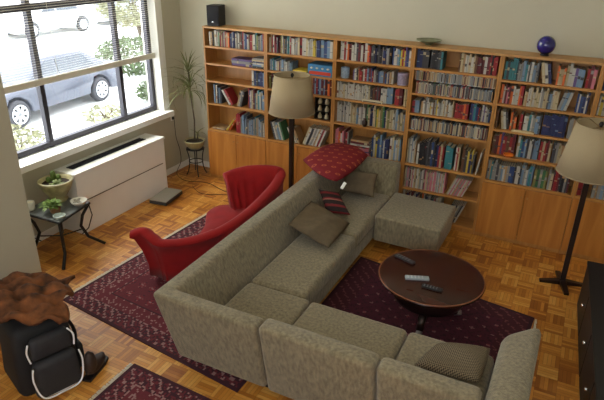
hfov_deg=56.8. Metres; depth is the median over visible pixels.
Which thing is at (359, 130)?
bookcase
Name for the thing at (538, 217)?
bookcase
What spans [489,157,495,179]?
book
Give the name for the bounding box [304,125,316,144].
book
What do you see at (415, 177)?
books
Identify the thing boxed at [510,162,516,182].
book
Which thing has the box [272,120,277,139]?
book
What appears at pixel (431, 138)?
book
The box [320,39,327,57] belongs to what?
book
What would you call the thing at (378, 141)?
book
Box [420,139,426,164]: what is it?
book
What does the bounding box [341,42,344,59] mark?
book
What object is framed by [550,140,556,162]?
book
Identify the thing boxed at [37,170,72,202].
potted succulent
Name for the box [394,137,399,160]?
book
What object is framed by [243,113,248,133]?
book
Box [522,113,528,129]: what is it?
book
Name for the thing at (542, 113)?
book
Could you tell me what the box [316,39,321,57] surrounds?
book
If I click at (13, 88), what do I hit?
blind
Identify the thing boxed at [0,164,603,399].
floor
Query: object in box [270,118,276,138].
book
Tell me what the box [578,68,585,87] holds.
book
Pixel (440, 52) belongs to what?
book
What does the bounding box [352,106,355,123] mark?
book
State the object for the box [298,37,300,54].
book
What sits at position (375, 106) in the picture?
book
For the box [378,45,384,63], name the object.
book
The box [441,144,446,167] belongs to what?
book
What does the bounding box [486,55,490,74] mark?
book
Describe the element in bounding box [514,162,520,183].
book
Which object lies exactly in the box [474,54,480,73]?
book
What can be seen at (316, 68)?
board game box
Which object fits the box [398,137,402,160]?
book
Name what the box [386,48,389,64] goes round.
book
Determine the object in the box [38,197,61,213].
trailing plant
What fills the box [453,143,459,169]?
book
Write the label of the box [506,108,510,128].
book
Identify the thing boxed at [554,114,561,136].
book
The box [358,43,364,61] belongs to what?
book
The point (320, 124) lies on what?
book
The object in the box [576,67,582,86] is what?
book
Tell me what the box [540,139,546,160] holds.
book
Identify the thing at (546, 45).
globe
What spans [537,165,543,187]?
book
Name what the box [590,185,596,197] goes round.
book
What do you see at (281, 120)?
book
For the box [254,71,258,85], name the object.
book
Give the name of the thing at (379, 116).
book
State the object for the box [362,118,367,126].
vase
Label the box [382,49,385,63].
book
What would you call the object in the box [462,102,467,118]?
book
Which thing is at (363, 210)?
seat cushion
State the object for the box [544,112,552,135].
book
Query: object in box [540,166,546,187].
book
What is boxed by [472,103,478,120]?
book
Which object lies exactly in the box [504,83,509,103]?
book
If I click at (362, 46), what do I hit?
book
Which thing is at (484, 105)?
book
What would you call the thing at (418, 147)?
book
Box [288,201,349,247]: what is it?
cushion
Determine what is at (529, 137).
book
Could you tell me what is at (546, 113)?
book
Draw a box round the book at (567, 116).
[561,115,568,137]
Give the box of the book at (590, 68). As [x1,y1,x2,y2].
[584,67,591,87]
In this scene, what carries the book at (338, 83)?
on the bookcase at (359, 130)
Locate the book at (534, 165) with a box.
[529,164,535,185]
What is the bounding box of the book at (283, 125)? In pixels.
[279,119,288,140]
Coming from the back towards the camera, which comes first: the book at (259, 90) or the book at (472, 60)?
the book at (259, 90)
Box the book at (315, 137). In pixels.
[311,125,323,145]
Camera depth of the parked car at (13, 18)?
25.00 m
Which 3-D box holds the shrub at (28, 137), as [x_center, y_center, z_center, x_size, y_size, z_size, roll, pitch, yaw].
[-5.652,-1.178,11.131,1.067,0.676,1.079,13,27,24]
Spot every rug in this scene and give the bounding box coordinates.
[63,213,246,391]
[89,363,211,399]
[321,257,536,367]
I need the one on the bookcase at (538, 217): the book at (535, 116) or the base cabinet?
the book at (535, 116)
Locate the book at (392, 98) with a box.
[390,87,395,104]
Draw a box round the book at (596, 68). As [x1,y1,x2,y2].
[590,67,597,88]
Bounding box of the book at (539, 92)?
[535,90,540,107]
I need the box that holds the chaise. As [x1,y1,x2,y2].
[129,165,285,280]
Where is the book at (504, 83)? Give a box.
[499,82,506,102]
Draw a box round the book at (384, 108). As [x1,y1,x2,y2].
[382,107,388,127]
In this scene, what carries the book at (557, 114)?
on the bookcase at (538, 217)
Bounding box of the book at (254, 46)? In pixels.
[253,34,255,49]
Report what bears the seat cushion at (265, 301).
on the sectional sofa
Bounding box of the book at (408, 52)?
[406,49,411,66]
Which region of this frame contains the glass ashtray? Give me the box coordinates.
[53,212,65,219]
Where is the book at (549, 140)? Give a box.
[544,139,550,161]
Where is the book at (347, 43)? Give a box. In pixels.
[346,42,351,59]
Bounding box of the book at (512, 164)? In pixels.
[507,163,513,182]
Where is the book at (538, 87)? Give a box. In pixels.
[533,86,539,106]
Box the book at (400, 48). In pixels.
[397,48,402,65]
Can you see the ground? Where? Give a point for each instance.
(66, 117)
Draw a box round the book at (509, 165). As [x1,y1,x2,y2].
[505,162,511,181]
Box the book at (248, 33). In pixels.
[244,33,248,49]
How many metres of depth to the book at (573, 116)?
5.54 m
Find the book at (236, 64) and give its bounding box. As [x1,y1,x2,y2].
[232,63,252,66]
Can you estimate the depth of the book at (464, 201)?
6.42 m
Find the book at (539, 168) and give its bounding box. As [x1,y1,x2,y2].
[534,166,541,186]
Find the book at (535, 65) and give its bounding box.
[531,63,537,81]
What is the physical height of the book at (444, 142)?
0.277 m
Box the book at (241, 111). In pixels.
[237,111,242,132]
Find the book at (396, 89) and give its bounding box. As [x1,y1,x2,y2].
[394,88,397,105]
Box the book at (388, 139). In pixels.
[386,136,391,158]
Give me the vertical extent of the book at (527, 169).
0.176 m
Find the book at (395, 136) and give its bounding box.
[391,134,398,159]
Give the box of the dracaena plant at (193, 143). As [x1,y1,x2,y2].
[162,51,210,149]
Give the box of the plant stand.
[186,146,206,176]
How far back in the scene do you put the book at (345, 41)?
6.29 m
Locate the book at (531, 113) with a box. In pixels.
[527,111,533,130]
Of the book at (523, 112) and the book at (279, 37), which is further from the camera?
the book at (279, 37)
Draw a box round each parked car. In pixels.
[0,0,96,36]
[0,46,116,127]
[85,0,138,22]
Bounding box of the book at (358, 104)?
[355,103,361,123]
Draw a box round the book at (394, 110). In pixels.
[391,108,397,128]
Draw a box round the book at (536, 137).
[532,137,537,158]
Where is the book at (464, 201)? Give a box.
[453,201,465,221]
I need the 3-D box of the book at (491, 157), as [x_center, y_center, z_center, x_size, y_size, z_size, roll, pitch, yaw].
[2.064,-0.363,6.138,0.019,0.212,0.167,13,27,24]
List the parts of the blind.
rail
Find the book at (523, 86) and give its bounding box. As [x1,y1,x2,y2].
[519,84,525,105]
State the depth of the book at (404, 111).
6.34 m
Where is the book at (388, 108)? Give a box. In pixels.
[383,108,388,127]
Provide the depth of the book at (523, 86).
5.64 m
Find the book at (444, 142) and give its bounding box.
[439,141,445,167]
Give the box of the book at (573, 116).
[568,116,574,138]
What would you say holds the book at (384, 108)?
on the bookcase at (359, 130)
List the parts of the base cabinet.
door, door, door, door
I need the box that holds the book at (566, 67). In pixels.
[561,66,567,85]
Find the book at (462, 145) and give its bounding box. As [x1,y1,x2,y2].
[456,144,463,170]
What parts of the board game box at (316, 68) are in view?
printed panel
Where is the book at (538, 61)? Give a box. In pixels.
[534,61,539,81]
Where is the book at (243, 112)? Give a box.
[239,111,245,132]
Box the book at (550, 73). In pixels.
[548,61,552,83]
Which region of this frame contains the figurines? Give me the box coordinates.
[315,101,328,120]
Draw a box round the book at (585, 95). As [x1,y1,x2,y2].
[581,94,586,112]
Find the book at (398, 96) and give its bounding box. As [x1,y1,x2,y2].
[397,88,399,105]
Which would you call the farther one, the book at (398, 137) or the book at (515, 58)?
the book at (398, 137)
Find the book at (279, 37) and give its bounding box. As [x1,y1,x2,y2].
[279,37,280,52]
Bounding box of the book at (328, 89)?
[327,80,331,95]
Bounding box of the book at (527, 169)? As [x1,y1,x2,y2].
[523,166,529,185]
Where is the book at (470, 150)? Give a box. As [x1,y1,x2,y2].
[465,148,471,172]
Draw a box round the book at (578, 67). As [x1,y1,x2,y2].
[573,65,579,86]
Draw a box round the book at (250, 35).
[250,35,251,49]
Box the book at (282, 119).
[275,119,282,139]
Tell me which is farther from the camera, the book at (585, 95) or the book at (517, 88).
the book at (517, 88)
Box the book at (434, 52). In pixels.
[432,50,435,68]
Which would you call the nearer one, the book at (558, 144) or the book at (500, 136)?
the book at (558, 144)
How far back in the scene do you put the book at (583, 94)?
5.43 m
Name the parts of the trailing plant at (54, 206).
pot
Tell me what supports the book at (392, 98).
on the bookcase at (359, 130)
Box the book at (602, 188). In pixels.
[599,186,603,199]
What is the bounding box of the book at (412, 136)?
[409,136,412,162]
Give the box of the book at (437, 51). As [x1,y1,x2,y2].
[434,50,440,68]
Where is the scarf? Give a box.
[0,271,74,325]
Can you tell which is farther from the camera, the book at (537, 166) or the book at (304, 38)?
the book at (304, 38)
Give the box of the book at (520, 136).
[516,135,522,156]
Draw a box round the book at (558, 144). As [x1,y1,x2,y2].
[553,141,559,162]
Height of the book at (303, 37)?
0.203 m
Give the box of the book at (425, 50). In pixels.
[422,49,427,67]
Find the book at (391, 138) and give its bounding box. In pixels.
[389,135,393,159]
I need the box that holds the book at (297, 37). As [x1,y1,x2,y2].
[296,37,297,54]
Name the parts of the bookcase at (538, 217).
panel, door, shelf, shelf, shelf, shelf, door, shelf, panel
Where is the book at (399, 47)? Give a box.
[395,46,401,64]
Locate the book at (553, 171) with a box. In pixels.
[548,170,554,189]
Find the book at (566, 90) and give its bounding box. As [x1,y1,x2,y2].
[557,89,567,110]
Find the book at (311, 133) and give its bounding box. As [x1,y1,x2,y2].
[306,125,317,144]
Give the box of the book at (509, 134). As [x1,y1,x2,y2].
[505,133,511,151]
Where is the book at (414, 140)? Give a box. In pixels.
[411,140,414,162]
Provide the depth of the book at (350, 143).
6.64 m
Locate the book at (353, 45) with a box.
[351,44,354,60]
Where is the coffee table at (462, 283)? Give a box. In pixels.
[378,249,485,333]
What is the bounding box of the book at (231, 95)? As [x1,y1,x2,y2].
[224,87,237,104]
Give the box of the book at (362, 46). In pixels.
[360,44,363,61]
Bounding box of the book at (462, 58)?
[460,53,464,71]
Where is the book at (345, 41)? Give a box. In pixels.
[344,41,346,59]
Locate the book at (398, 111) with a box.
[395,109,402,129]
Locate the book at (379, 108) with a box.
[376,106,382,126]
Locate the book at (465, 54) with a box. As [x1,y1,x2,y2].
[462,53,467,71]
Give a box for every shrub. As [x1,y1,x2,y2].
[11,123,44,150]
[81,103,127,123]
[93,35,145,76]
[134,79,148,101]
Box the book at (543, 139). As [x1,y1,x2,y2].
[538,138,544,160]
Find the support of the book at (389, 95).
on the bookcase at (359, 130)
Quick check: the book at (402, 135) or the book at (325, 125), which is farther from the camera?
the book at (325, 125)
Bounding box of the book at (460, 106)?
[458,102,463,118]
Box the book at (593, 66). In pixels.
[587,65,595,88]
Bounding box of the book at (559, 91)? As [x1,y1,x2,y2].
[554,90,560,109]
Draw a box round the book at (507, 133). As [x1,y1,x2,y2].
[503,133,508,154]
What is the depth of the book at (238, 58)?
7.00 m
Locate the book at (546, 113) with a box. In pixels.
[540,112,548,134]
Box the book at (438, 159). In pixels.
[437,142,442,167]
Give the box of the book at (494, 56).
[490,55,495,74]
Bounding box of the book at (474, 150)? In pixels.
[470,147,476,172]
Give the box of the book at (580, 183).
[576,182,582,194]
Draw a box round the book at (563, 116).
[557,114,565,137]
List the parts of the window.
sill, casing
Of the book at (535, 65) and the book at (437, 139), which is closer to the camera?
the book at (535, 65)
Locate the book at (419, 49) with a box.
[416,48,422,66]
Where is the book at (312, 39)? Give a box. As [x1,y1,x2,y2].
[311,38,315,56]
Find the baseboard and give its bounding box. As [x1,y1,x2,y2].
[34,158,209,241]
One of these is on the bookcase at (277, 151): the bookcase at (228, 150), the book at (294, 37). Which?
the book at (294, 37)
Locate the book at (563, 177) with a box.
[559,176,564,192]
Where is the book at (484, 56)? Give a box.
[481,55,486,73]
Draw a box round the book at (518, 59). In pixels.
[513,58,520,79]
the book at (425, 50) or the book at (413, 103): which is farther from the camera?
the book at (413, 103)
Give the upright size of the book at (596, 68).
0.184 m
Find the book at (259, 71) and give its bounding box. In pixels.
[256,71,259,85]
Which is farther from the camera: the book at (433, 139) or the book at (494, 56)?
the book at (433, 139)
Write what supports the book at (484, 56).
on the bookcase at (466, 221)
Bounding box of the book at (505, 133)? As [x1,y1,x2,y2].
[501,133,506,154]
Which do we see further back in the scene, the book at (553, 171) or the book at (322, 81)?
the book at (322, 81)
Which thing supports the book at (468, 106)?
on the bookcase at (466, 221)
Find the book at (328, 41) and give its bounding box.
[327,40,333,58]
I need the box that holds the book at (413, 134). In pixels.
[407,134,414,161]
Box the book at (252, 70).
[252,70,254,85]
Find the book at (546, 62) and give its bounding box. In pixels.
[545,61,548,83]
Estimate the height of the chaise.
0.842 m
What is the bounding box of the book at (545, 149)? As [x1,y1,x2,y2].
[542,139,547,161]
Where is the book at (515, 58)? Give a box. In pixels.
[511,57,516,79]
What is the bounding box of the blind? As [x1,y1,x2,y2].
[0,0,154,93]
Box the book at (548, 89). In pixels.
[544,87,549,108]
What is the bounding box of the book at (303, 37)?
[302,37,304,55]
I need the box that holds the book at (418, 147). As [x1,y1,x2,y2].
[416,141,420,163]
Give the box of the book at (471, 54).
[467,53,474,72]
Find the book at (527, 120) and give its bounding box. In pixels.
[524,114,529,130]
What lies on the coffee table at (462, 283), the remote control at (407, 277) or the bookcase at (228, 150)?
the remote control at (407, 277)
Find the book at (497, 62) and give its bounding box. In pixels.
[493,56,500,75]
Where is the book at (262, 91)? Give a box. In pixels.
[261,90,263,109]
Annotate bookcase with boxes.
[202,24,273,178]
[265,29,343,191]
[331,35,420,192]
[400,42,506,234]
[474,50,603,253]
[559,70,603,262]
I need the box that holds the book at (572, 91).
[563,90,574,110]
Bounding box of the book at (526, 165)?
[521,163,527,184]
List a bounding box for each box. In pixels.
[293,67,307,72]
[308,61,332,77]
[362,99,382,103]
[511,129,533,134]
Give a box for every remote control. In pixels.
[395,253,415,264]
[405,275,428,280]
[421,283,442,292]
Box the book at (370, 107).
[367,106,371,125]
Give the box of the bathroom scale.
[149,187,181,205]
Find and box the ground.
[0,0,148,147]
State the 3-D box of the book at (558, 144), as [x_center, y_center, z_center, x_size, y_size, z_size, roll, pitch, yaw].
[2.635,-0.506,5.772,0.021,0.219,0.152,13,27,24]
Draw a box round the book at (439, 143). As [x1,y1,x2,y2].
[434,142,441,166]
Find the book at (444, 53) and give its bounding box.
[440,51,446,69]
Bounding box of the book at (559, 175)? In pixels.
[555,174,560,191]
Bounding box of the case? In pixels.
[490,89,494,101]
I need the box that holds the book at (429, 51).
[425,49,431,67]
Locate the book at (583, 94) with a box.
[578,93,584,112]
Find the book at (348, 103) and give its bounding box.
[346,102,350,122]
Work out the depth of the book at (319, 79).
6.61 m
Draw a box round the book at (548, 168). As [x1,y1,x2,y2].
[542,167,549,188]
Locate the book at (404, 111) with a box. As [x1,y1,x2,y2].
[399,110,405,130]
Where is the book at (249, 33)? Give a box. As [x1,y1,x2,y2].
[247,33,253,49]
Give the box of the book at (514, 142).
[511,134,517,153]
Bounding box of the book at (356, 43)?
[354,42,358,60]
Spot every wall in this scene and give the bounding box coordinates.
[22,0,189,235]
[179,0,603,160]
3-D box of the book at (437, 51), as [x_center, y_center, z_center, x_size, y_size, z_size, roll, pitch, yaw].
[1.441,-1.506,5.942,0.023,0.201,0.139,13,27,24]
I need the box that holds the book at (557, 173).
[552,171,558,190]
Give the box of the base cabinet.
[577,261,603,399]
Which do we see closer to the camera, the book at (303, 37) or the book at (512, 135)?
the book at (512, 135)
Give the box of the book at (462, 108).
[460,102,465,118]
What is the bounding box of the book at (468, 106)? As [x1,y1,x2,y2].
[464,102,471,119]
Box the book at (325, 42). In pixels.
[324,41,326,57]
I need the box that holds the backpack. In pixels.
[0,319,84,398]
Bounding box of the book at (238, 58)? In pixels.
[231,56,252,62]
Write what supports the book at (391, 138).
on the bookcase at (359, 130)
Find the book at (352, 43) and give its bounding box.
[349,42,354,59]
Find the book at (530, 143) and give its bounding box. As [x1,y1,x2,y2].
[527,137,532,158]
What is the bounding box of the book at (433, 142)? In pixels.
[430,139,435,166]
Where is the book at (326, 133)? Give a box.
[318,128,329,146]
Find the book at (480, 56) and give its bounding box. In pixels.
[476,55,483,73]
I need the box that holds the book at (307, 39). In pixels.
[306,38,311,55]
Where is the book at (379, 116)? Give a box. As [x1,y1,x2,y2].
[378,109,380,127]
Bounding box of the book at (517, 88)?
[513,86,519,104]
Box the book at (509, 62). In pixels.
[506,59,511,79]
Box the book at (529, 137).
[524,136,530,157]
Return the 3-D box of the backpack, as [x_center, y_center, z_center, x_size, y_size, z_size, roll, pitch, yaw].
[-1.898,1.058,4.093,0.490,0.583,0.548,-21,33,-39]
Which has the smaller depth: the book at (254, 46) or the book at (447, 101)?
the book at (447, 101)
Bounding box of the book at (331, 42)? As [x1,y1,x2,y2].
[330,41,332,58]
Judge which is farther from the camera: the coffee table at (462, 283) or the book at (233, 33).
the book at (233, 33)
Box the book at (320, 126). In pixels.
[309,126,321,144]
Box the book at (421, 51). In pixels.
[419,49,423,67]
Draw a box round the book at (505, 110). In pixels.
[503,109,506,128]
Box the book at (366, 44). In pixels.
[364,43,369,61]
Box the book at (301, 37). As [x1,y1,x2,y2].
[300,37,302,54]
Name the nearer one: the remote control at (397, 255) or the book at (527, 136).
the remote control at (397, 255)
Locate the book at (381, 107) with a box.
[380,107,382,127]
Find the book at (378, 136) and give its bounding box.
[374,134,380,156]
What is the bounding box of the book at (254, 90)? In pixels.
[253,89,258,108]
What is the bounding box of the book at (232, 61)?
[231,60,252,64]
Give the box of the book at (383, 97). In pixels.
[382,87,386,103]
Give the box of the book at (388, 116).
[386,108,391,128]
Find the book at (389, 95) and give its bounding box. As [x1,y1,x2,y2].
[388,87,390,103]
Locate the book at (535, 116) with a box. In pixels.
[531,115,536,131]
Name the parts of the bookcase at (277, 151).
panel, door, shelf, shelf, shelf, shelf, shelf, panel, door, panel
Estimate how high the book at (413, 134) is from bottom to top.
0.298 m
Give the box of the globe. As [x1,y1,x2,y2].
[537,36,555,55]
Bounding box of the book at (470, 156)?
[467,150,472,172]
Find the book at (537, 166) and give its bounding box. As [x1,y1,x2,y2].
[532,165,538,186]
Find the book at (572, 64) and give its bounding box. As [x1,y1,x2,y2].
[567,63,573,85]
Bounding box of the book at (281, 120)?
[277,120,282,139]
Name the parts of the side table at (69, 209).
leg, frame, leg, leg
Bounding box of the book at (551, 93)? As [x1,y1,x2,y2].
[547,91,552,108]
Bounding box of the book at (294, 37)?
[291,37,296,54]
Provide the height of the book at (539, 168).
0.202 m
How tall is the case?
0.120 m
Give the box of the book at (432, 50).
[430,50,433,68]
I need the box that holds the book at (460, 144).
[455,144,461,170]
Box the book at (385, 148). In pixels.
[384,136,390,158]
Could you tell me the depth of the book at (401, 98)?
6.22 m
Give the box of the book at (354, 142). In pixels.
[351,141,371,145]
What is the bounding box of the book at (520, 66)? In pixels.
[517,62,521,80]
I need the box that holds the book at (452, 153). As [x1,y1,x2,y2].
[447,144,456,169]
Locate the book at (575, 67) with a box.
[570,66,576,86]
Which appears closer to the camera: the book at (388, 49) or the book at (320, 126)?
the book at (388, 49)
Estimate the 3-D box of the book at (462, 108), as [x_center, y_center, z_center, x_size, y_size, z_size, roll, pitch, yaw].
[1.740,-0.967,6.021,0.023,0.157,0.140,13,27,24]
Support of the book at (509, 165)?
on the bookcase at (538, 217)
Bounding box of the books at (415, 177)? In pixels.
[209,30,603,222]
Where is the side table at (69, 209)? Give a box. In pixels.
[29,198,105,269]
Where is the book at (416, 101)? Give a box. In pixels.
[414,98,419,112]
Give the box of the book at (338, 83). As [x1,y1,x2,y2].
[337,81,339,97]
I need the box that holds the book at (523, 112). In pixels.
[518,111,524,129]
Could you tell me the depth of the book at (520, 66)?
5.56 m
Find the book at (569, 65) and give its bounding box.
[564,64,570,85]
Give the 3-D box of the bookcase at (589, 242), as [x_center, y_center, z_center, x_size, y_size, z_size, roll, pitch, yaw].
[3.243,-0.294,5.506,0.903,2.030,0.310,13,27,24]
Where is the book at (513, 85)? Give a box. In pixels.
[509,84,514,103]
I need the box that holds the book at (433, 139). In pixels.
[428,139,434,165]
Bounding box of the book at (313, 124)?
[302,124,314,143]
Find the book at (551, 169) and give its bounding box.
[546,167,552,189]
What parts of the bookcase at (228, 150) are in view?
panel, door, shelf, shelf, shelf, shelf, shelf, panel, door, panel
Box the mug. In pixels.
[341,66,349,78]
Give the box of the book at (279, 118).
[274,118,280,139]
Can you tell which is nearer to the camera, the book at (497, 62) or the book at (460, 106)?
the book at (497, 62)
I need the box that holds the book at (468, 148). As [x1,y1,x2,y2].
[463,147,470,171]
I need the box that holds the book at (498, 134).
[494,132,500,153]
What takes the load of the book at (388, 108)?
on the bookcase at (359, 130)
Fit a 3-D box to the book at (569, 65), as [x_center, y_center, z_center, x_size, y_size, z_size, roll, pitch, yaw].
[2.589,-1.220,5.442,0.022,0.191,0.140,13,27,24]
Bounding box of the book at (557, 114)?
[551,113,558,135]
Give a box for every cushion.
[225,283,309,324]
[251,233,355,302]
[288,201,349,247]
[293,303,406,361]
[303,143,367,180]
[319,182,349,214]
[334,192,389,246]
[340,170,377,197]
[396,333,493,399]
[415,342,489,382]
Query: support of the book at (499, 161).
on the bookcase at (538, 217)
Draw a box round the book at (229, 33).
[229,33,231,47]
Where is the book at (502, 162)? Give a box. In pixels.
[497,161,503,180]
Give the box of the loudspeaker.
[206,4,224,25]
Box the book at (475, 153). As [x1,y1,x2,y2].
[471,152,477,173]
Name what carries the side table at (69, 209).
on the floor
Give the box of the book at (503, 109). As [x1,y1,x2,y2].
[501,108,505,128]
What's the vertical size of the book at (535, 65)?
0.167 m
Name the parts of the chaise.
seat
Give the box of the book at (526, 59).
[521,58,528,80]
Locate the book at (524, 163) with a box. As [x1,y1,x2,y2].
[519,162,525,183]
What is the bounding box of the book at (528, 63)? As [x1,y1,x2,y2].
[524,62,530,81]
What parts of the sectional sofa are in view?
backrest, backrest, backrest, chaise seat, backrest, armrest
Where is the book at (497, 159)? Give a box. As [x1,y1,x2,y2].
[493,158,499,179]
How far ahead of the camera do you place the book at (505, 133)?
5.93 m
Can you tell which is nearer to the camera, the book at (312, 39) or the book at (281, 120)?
the book at (312, 39)
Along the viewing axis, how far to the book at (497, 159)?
6.03 m
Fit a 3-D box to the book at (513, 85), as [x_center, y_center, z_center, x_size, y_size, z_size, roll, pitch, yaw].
[2.163,-1.093,5.737,0.026,0.187,0.136,13,27,24]
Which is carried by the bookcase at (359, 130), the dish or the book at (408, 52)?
the book at (408, 52)
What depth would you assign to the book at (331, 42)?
6.36 m
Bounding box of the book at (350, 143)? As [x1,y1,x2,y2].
[350,143,370,147]
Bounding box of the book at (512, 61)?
[508,60,513,79]
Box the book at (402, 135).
[396,135,402,160]
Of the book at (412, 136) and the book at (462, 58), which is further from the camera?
the book at (412, 136)
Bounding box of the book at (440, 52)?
[437,50,441,69]
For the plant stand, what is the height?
0.386 m
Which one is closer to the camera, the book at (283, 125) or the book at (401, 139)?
the book at (401, 139)
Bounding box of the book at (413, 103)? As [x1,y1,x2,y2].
[412,97,416,111]
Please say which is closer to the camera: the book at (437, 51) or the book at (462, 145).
the book at (437, 51)
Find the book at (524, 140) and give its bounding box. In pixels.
[520,138,525,156]
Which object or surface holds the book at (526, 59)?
on the bookcase at (538, 217)
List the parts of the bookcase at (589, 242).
door, shelf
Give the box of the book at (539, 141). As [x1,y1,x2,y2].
[535,138,540,159]
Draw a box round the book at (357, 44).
[356,44,358,60]
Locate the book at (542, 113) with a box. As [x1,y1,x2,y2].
[537,112,543,134]
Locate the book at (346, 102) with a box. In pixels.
[344,101,347,121]
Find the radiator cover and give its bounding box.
[53,133,167,233]
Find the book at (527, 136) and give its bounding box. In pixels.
[522,136,528,157]
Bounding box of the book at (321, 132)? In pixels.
[314,126,327,146]
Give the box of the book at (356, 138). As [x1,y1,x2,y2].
[351,135,371,143]
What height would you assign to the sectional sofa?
0.740 m
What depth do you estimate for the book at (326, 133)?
6.87 m
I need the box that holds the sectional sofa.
[154,157,540,399]
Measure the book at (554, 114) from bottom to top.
0.226 m
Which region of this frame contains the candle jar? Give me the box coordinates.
[27,200,34,210]
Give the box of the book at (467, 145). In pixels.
[460,144,468,171]
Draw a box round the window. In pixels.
[0,0,174,173]
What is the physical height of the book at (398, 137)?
0.246 m
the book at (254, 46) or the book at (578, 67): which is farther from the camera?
the book at (254, 46)
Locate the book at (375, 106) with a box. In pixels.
[373,105,379,126]
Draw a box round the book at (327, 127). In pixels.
[317,127,329,145]
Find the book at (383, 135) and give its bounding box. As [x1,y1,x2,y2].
[379,132,386,157]
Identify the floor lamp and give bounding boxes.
[269,71,314,187]
[539,117,603,295]
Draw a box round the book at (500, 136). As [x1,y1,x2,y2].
[497,132,502,153]
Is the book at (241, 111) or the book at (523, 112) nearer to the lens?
the book at (523, 112)
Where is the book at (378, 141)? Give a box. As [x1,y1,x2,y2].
[376,137,379,157]
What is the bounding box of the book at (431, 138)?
[425,137,433,165]
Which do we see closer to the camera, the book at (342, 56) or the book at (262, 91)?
the book at (342, 56)
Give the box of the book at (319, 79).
[319,79,321,94]
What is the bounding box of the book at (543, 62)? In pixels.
[542,60,545,82]
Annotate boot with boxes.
[82,351,108,382]
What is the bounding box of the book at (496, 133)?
[491,132,497,152]
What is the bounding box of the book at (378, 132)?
[372,131,379,156]
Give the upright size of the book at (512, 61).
0.182 m
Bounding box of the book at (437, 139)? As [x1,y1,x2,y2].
[432,137,438,166]
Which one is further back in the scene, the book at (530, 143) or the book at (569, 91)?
the book at (530, 143)
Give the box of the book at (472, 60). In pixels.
[470,55,474,72]
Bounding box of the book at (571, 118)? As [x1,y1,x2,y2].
[566,117,572,137]
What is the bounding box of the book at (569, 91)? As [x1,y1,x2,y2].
[560,90,571,110]
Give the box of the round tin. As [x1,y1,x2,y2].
[397,72,409,85]
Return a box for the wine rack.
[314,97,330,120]
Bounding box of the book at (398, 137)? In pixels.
[393,137,398,159]
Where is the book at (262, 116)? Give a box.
[257,115,263,135]
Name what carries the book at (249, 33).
on the bookcase at (228, 150)
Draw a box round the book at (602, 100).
[598,94,603,115]
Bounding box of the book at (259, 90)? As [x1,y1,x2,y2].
[258,89,262,109]
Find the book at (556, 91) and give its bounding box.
[552,88,558,109]
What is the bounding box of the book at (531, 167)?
[527,164,533,185]
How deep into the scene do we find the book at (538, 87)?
5.58 m
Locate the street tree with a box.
[93,0,141,52]
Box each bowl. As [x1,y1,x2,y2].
[416,38,441,44]
[503,152,513,157]
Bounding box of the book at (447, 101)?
[444,99,450,116]
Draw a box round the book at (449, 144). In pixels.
[444,142,452,168]
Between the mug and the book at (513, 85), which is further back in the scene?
the mug
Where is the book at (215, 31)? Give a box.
[214,29,220,45]
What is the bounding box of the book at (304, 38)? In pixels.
[304,38,306,55]
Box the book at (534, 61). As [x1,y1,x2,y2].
[529,60,535,81]
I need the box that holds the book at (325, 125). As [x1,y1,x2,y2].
[313,125,325,144]
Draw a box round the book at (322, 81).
[321,79,323,94]
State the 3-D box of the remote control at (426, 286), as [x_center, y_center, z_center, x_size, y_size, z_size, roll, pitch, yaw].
[1.065,0.719,4.568,0.170,0.022,0.045,13,27,24]
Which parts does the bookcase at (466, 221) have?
panel, shelf, shelf, shelf, shelf, shelf, panel, shelf, shelf, panel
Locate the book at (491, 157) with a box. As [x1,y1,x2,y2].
[486,157,491,178]
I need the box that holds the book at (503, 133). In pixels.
[499,132,504,153]
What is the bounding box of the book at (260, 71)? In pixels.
[260,71,262,86]
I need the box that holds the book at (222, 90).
[221,87,230,104]
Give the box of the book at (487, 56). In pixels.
[483,55,489,74]
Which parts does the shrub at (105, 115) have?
stem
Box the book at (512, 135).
[508,134,513,152]
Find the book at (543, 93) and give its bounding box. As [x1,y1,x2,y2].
[540,89,545,107]
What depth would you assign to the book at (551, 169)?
5.82 m
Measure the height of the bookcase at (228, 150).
2.030 m
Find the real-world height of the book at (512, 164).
0.187 m
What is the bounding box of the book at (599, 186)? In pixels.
[595,185,601,198]
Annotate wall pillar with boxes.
[0,74,41,278]
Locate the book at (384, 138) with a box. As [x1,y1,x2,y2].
[381,138,385,157]
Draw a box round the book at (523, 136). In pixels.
[518,135,524,156]
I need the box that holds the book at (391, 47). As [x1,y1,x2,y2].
[389,46,394,64]
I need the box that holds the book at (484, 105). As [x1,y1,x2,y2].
[480,104,485,121]
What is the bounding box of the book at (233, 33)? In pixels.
[232,31,237,47]
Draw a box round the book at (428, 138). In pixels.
[423,138,429,164]
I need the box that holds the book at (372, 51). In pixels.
[371,44,377,62]
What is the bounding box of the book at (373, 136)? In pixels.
[371,136,373,156]
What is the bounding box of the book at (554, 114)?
[548,113,555,135]
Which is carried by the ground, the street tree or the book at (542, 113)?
the street tree
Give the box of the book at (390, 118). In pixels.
[389,108,393,128]
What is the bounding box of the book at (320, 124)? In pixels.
[308,124,321,144]
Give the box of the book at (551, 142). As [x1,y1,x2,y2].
[546,139,552,161]
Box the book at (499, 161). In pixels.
[495,160,501,180]
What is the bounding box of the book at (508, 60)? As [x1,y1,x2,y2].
[503,59,509,78]
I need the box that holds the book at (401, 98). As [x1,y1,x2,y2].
[399,88,404,105]
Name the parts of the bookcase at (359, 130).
panel, shelf, shelf, shelf, shelf, panel, shelf, door, panel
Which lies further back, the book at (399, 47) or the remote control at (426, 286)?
the book at (399, 47)
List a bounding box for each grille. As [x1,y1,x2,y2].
[66,138,145,168]
[207,6,218,23]
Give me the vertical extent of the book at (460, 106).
0.152 m
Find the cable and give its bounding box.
[174,120,226,191]

